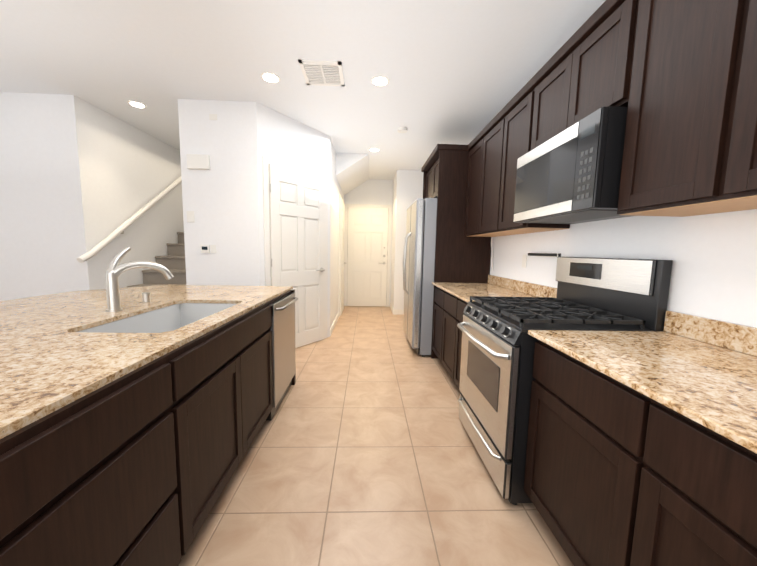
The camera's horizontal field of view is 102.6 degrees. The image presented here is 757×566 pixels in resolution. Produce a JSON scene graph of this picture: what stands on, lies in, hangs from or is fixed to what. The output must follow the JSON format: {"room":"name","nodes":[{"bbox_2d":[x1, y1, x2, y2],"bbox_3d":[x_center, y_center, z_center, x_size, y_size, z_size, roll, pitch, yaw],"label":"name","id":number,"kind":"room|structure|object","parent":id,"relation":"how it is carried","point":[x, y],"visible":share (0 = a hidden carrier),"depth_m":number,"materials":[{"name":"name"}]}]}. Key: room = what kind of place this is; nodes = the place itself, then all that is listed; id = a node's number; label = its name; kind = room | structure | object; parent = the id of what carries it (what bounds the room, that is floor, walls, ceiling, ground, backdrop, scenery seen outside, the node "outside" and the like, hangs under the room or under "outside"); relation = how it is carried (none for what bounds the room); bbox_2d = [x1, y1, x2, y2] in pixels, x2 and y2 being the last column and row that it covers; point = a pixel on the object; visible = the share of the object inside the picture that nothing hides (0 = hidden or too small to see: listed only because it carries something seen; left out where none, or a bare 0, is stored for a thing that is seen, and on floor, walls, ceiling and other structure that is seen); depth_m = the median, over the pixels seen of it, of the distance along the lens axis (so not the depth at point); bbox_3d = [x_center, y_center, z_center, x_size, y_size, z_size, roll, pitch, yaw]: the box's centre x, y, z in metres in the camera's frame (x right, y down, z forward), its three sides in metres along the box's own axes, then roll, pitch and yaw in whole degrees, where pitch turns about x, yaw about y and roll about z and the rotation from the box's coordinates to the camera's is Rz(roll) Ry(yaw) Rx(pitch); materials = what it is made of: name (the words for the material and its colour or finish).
{"room":"kitchen","nodes":[
{"label":"kitchen","id":0,"kind":"room"},
{"bbox_2d":[0,92,259,300],"bbox_3d":[-3.505,-0.563,3.321,4.370,2.800,0.100,1,6,-2],"label":"wall","id":1,"kind":"structure","parent":0,"point":[46,235],"depth_m":3.26,"materials":[{"name":"paint"}]},
{"bbox_2d":[186,211,194,221],"bbox_3d":[-2.028,-0.719,3.290,0.081,0.108,0.035,1,6,-2],"label":"switch plates","id":2,"kind":"object","parent":1,"relation":"attached to","point":[190,214],"depth_m":3.30,"materials":[{"name":"white plastic"}]},
{"bbox_2d":[186,154,209,169],"bbox_3d":[-1.911,-1.286,3.233,0.239,0.155,0.035,1,6,-2],"label":"door chime","id":3,"kind":"object","parent":1,"relation":"attached to","point":[199,161],"depth_m":3.22,"materials":[{"name":"white plastic"}]},
{"bbox_2d":[200,245,215,252],"bbox_3d":[-1.862,-0.374,3.334,0.161,0.079,0.035,1,6,-2],"label":"thermostat","id":4,"kind":"object","parent":1,"relation":"attached to","point":[204,248],"depth_m":3.33,"materials":[{"name":"white plastic"}]},
{"bbox_2d":[83,100,183,288],"bbox_3d":[-3.318,-0.820,5.751,0.100,2.800,4.770,1,6,-2],"label":"wall","id":5,"kind":"structure","parent":0,"point":[132,170],"depth_m":3.89,"materials":[{"name":"paint"}]},
{"bbox_2d":[77,176,181,262],"bbox_3d":[-3.168,-1.710,4.883,0.097,2.618,3.772,1,6,-2],"label":"handrail","id":6,"kind":"object","parent":5,"relation":"attached to","point":[103,243],"visible":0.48,"depth_m":3.72,"materials":[{"name":"white paint"}]},
{"bbox_2d":[256,102,329,336],"bbox_3d":[-1.043,-0.569,3.848,0.100,2.800,1.130,5,7,34],"label":"wall","id":7,"kind":"structure","parent":0,"point":[284,138],"depth_m":3.58,"materials":[{"name":"paint"}]},
{"bbox_2d":[262,156,327,337],"bbox_3d":[-1.002,-0.298,3.839,0.020,2.266,1.002,5,7,34],"label":"door frame","id":8,"kind":"structure","parent":7,"relation":"attached to","point":[266,161],"depth_m":3.46,"materials":[{"name":"white paint"}]},
{"bbox_2d":[269,164,324,347],"bbox_3d":[-0.989,-0.266,3.833,0.550,2.188,0.721,1,6,-2],"label":"pantry door","id":9,"kind":"structure","parent":7,"relation":"in","point":[297,225],"depth_m":3.82,"materials":[{"name":"white paint"}]},
{"bbox_2d":[0,0,605,179],"bbox_3d":[-2.136,-1.907,2.517,7.200,0.100,11.250,1,6,-2],"label":"ceiling","id":10,"kind":"structure","parent":0,"point":[461,72],"depth_m":2.46,"materials":[{"name":"paint"}]},
{"bbox_2d":[127,100,146,107],"bbox_3d":[-2.636,-1.948,3.314,0.169,0.009,0.169,1,6,-2],"label":"recessed light","id":11,"kind":"object","parent":10,"relation":"in","point":[137,104],"visible":1,"depth_m":3.30,"materials":[{"name":"white paint"}]},
{"bbox_2d":[261,72,279,82],"bbox_3d":[-0.975,-1.852,2.741,0.169,0.009,0.169,1,6,-2],"label":"recessed light","id":12,"kind":"object","parent":10,"relation":"in","point":[269,77],"visible":1,"depth_m":2.73,"materials":[{"name":"white paint"}]},
{"bbox_2d":[298,60,344,86],"bbox_3d":[-0.486,-1.832,2.660,0.350,0.012,0.360,1,6,-2],"label":"ceiling vent","id":13,"kind":"object","parent":10,"relation":"in","point":[322,73],"visible":1,"depth_m":2.64,"materials":[{"name":"white metal"}]},
{"bbox_2d":[369,148,379,151],"bbox_3d":[-0.063,-2.038,4.646,0.169,0.009,0.169,1,6,-2],"label":"recessed light","id":14,"kind":"object","parent":10,"relation":"in","point":[374,149],"visible":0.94,"depth_m":4.63,"materials":[{"name":"white paint"}]},
{"bbox_2d":[371,75,389,85],"bbox_3d":[0.015,-1.834,2.759,0.169,0.009,0.169,1,6,-2],"label":"recessed light","id":15,"kind":"object","parent":10,"relation":"in","point":[379,80],"visible":1,"depth_m":2.75,"materials":[{"name":"white paint"}]},
{"bbox_2d":[398,127,406,132],"bbox_3d":[0.301,-1.929,3.826,0.119,0.035,0.119,1,6,-2],"label":"smoke detector","id":16,"kind":"object","parent":10,"relation":"attached to","point":[402,129],"visible":1,"depth_m":3.79,"materials":[{"name":"white plastic"}]},
{"bbox_2d":[330,137,343,327],"bbox_3d":[-0.778,-0.741,5.510,0.100,2.800,2.450,1,6,-2],"label":"wall","id":17,"kind":"structure","parent":0,"point":[335,190],"depth_m":4.80,"materials":[{"name":"paint"}]},
{"bbox_2d":[330,311,338,335],"bbox_3d":[-0.750,0.601,5.666,0.012,0.100,2.430,1,6,-2],"label":"baseboard","id":18,"kind":"structure","parent":17,"relation":"attached to","point":[335,321],"depth_m":4.95,"materials":[{"name":"white paint"}]},
{"bbox_2d":[339,194,343,316],"bbox_3d":[-0.743,-0.532,6.072,0.020,2.266,0.852,1,6,-2],"label":"door frame","id":19,"kind":"structure","parent":17,"relation":"attached to","point":[340,197],"depth_m":5.63,"materials":[{"name":"white paint"}]},
{"bbox_2d":[340,199,345,314],"bbox_3d":[-0.705,-0.501,6.077,0.093,2.188,0.710,1,6,-2],"label":"door","id":20,"kind":"structure","parent":17,"relation":"in","point":[342,229],"depth_m":5.91,"materials":[{"name":"white paint"}]},
{"bbox_2d":[336,153,368,194],"bbox_3d":[-0.451,-1.990,5.739,0.530,0.348,1.750,1,6,-2],"label":"wall","id":21,"kind":"structure","parent":0,"point":[352,171],"depth_m":5.17,"materials":[{"name":"paint"}]},
{"bbox_2d":[344,179,392,306],"bbox_3d":[-0.240,-0.868,6.799,1.270,2.800,0.100,1,6,-2],"label":"wall","id":22,"kind":"structure","parent":0,"point":[373,191],"depth_m":6.64,"materials":[{"name":"paint"}]},
{"bbox_2d":[347,207,388,305],"bbox_3d":[-0.247,-0.562,6.733,0.889,2.188,0.093,1,6,-2],"label":"end door","id":23,"kind":"structure","parent":22,"relation":"in","point":[367,256],"depth_m":6.74,"materials":[{"name":"white paint"}]},
{"bbox_2d":[344,204,391,306],"bbox_3d":[-0.246,-0.597,6.768,1.027,2.266,0.020,1,6,-2],"label":"door frame","id":24,"kind":"structure","parent":22,"relation":"attached to","point":[346,245],"depth_m":6.73,"materials":[{"name":"white paint"}]},
{"bbox_2d":[178,306,572,565],"bbox_3d":[-2.196,0.976,2.826,7.200,0.100,11.250,1,6,-2],"label":"floor","id":25,"kind":"structure","parent":0,"point":[361,450],"depth_m":1.67,"materials":[{"name":"tile"}]},
{"bbox_2d":[0,287,297,565],"bbox_3d":[-1.059,0.626,1.652,0.770,0.892,2.450,1,6,-2],"label":"kitchen island","id":26,"kind":"object","parent":25,"relation":"on","point":[133,420],"depth_m":0.93,"materials":[{"name":"brown wood"}]},
{"bbox_2d":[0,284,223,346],"bbox_3d":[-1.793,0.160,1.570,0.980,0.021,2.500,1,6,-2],"label":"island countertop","id":27,"kind":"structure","parent":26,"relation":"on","point":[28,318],"depth_m":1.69,"materials":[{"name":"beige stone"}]},
{"bbox_2d":[72,299,231,330],"bbox_3d":[-1.093,0.290,1.639,0.454,0.249,0.824,1,6,-2],"label":"sink","id":28,"kind":"object","parent":27,"relation":"in","point":[171,316],"depth_m":1.87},
{"bbox_2d":[0,287,287,430],"bbox_3d":[-1.032,0.172,1.599,0.545,0.021,2.500,1,6,-2],"label":"island countertop","id":29,"kind":"structure","parent":26,"relation":"on","point":[37,374],"depth_m":0.96,"materials":[{"name":"beige stone"}]},
{"bbox_2d":[265,292,297,420],"bbox_3d":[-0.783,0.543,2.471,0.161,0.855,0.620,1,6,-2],"label":"dishwasher","id":30,"kind":"object","parent":26,"relation":"in","point":[282,328],"depth_m":2.36,"materials":[{"name":"silver metal"}]},
{"bbox_2d":[127,232,185,286],"bbox_3d":[-2.708,-0.411,4.665,1.042,2.244,3.280,1,6,-2],"label":"stairs","id":31,"kind":"structure","parent":25,"relation":"on","point":[173,262],"depth_m":4.37,"materials":[{"name":"carpet"}]},
{"bbox_2d":[403,198,436,356],"bbox_3d":[0.780,-0.080,4.002,0.929,1.870,0.908,1,6,-2],"label":"refrigerator","id":32,"kind":"object","parent":25,"relation":"on","point":[419,260],"visible":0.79,"depth_m":3.58,"materials":[{"name":"grey metal"}]},
{"bbox_2d":[432,287,439,354],"bbox_3d":[0.971,0.489,3.325,0.640,0.892,0.510,1,6,-2],"label":"base cabinet","id":33,"kind":"object","parent":25,"relation":"on","point":[436,319],"depth_m":3.42,"materials":[{"name":"brown wood"}]},
{"bbox_2d":[436,291,451,372],"bbox_3d":[0.986,0.533,2.913,0.640,0.892,0.582,1,6,-2],"label":"base cabinet","id":34,"kind":"object","parent":25,"relation":"on","point":[445,299],"depth_m":3.02,"materials":[{"name":"brown wood"}]},
{"bbox_2d":[448,295,563,390],"bbox_3d":[1.001,0.578,2.497,0.640,0.892,0.520,1,6,-2],"label":"base cabinet","id":35,"kind":"object","parent":25,"relation":"on","point":[458,305],"depth_m":2.63,"materials":[{"name":"brown wood"}]},
{"bbox_2d":[432,283,539,302],"bbox_3d":[0.978,0.079,2.859,0.675,0.021,1.346,1,6,-2],"label":"countertop","id":36,"kind":"structure","parent":35,"relation":"on","point":[464,291],"depth_m":2.81,"materials":[{"name":"beige stone"}]},
{"bbox_2d":[457,257,672,504],"bbox_3d":[0.939,0.468,1.834,0.799,1.250,0.762,1,6,-2],"label":"range","id":37,"kind":"object","parent":25,"relation":"on","point":[499,341],"visible":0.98,"depth_m":1.59,"materials":[{"name":"silver metal"}]},
{"bbox_2d":[524,335,615,565],"bbox_3d":[1.050,0.723,1.157,0.640,0.892,0.642,1,6,-2],"label":"base cabinet","id":38,"kind":"object","parent":25,"relation":"on","point":[573,406],"depth_m":1.16,"materials":[{"name":"brown wood"}]},
{"bbox_2d":[600,383,756,565],"bbox_3d":[1.070,0.784,0.589,0.640,0.892,0.764,1,6,-2],"label":"base cabinet","id":39,"kind":"object","parent":25,"relation":"on","point":[641,448],"depth_m":0.78,"materials":[{"name":"brown wood"}]},
{"bbox_2d":[528,331,756,458],"bbox_3d":[1.063,0.333,0.508,0.675,0.021,1.847,1,6,-2],"label":"countertop","id":40,"kind":"structure","parent":39,"relation":"on","point":[712,387],"depth_m":0.94,"materials":[{"name":"beige stone"}]},
{"bbox_2d":[390,172,396,306],"bbox_3d":[0.360,-0.813,6.399,0.100,2.800,0.750,1,6,-2],"label":"wall","id":41,"kind":"structure","parent":0,"point":[393,239],"depth_m":6.35,"materials":[{"name":"paint"}]},
{"bbox_2d":[393,170,423,309],"bbox_3d":[0.820,-0.760,5.994,0.990,2.800,0.100,1,6,-2],"label":"wall","id":42,"kind":"structure","parent":0,"point":[409,188],"depth_m":5.87,"materials":[{"name":"paint"}]},
{"bbox_2d":[392,309,403,314],"bbox_3d":[0.718,0.587,6.079,0.862,0.100,0.012,1,6,-2],"label":"baseboard","id":43,"kind":"structure","parent":42,"relation":"attached to","point":[397,312],"depth_m":6.06,"materials":[{"name":"white paint"}]},
{"bbox_2d":[490,209,756,327],"bbox_3d":[1.424,-0.281,1.639,0.100,2.800,8.700,1,6,-2],"label":"wall","id":44,"kind":"structure","parent":0,"point":[713,257],"depth_m":1.39,"materials":[{"name":"paint"}]},
{"bbox_2d":[425,160,464,207],"bbox_3d":[0.990,-1.343,4.077,0.605,0.525,0.526,1,6,-2],"label":"upper cabinet","id":45,"kind":"object","parent":44,"relation":"attached to","point":[428,167],"depth_m":3.99,"materials":[{"name":"brown wood"}]},
{"bbox_2d":[429,144,464,203],"bbox_3d":[1.004,-1.300,3.675,0.605,0.525,0.526,1,6,-2],"label":"upper cabinet","id":46,"kind":"object","parent":44,"relation":"attached to","point":[447,178],"depth_m":3.40,"materials":[{"name":"brown wood"}]},
{"bbox_2d":[461,132,492,239],"bbox_3d":[1.159,-1.004,3.170,0.325,1.000,0.514,1,6,-2],"label":"upper cabinet","id":47,"kind":"object","parent":44,"relation":"attached to","point":[470,149],"depth_m":3.30,"materials":[{"name":"brown wood"}]},
{"bbox_2d":[491,237,492,269],"bbox_3d":[1.277,-0.330,3.412,0.032,0.375,0.036,1,6,-2],"label":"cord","id":48,"kind":"object","parent":47,"relation":"hanging from","point":[492,254],"visible":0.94,"depth_m":3.41,"materials":[{"name":"white plastic"}]},
{"bbox_2d":[473,115,512,235],"bbox_3d":[1.174,-0.958,2.750,0.325,1.000,0.578,1,6,-2],"label":"upper cabinet","id":49,"kind":"object","parent":44,"relation":"attached to","point":[487,146],"depth_m":2.86,"materials":[{"name":"brown wood"}]},
{"bbox_2d":[493,77,569,234],"bbox_3d":[1.189,-0.914,2.341,0.325,1.000,0.517,1,6,-2],"label":"upper cabinet","id":50,"kind":"object","parent":44,"relation":"attached to","point":[513,120],"depth_m":2.38,"materials":[{"name":"brown wood"}]},
{"bbox_2d":[522,253,560,267],"bbox_3d":[1.323,-0.183,2.516,0.030,0.135,0.550,1,6,-2],"label":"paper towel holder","id":51,"kind":"object","parent":44,"relation":"attached to","point":[524,260],"visible":0.96,"depth_m":2.48,"materials":[{"name":"white plastic"}]},
{"bbox_2d":[525,48,560,153],"bbox_3d":[1.211,-1.104,1.838,0.325,0.515,0.444,1,6,-2],"label":"upper cabinet","id":52,"kind":"object","parent":44,"relation":"attached to","point":[547,81],"depth_m":1.92,"materials":[{"name":"brown wood"}]},
{"bbox_2d":[557,0,628,133],"bbox_3d":[1.223,-1.069,1.516,0.325,0.515,0.444,1,6,-2],"label":"upper cabinet","id":53,"kind":"object","parent":44,"relation":"attached to","point":[591,57],"depth_m":1.51,"materials":[{"name":"brown wood"}]},
{"bbox_2d":[513,106,630,223],"bbox_3d":[1.163,-0.590,1.728,0.415,0.438,0.754,1,6,-2],"label":"over-the-range microwave","id":54,"kind":"object","parent":53,"relation":"attached to","point":[571,174],"visible":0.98,"depth_m":1.51,"materials":[{"name":"silver metal"}]},
{"bbox_2d":[488,275,756,354],"bbox_3d":[1.353,0.164,1.565,0.022,0.099,3.963,1,6,-2],"label":"backsplash","id":55,"kind":"structure","parent":44,"relation":"attached to","point":[737,337],"depth_m":1.28,"materials":[{"name":"beige stone"}]},
{"bbox_2d":[617,0,756,216],"bbox_3d":[1.235,-0.778,1.080,0.325,1.000,0.486,1,6,-2],"label":"upper cabinet","id":56,"kind":"object","parent":44,"relation":"attached to","point":[678,78],"depth_m":1.17,"materials":[{"name":"brown wood"}]},
{"bbox_2d":[685,0,756,207],"bbox_3d":[1.248,-0.739,0.715,0.325,1.000,0.540,1,6,-2],"label":"upper cabinet","id":57,"kind":"object","parent":44,"relation":"attached to","point":[723,150],"depth_m":0.95,"materials":[{"name":"brown wood"}]}
]}

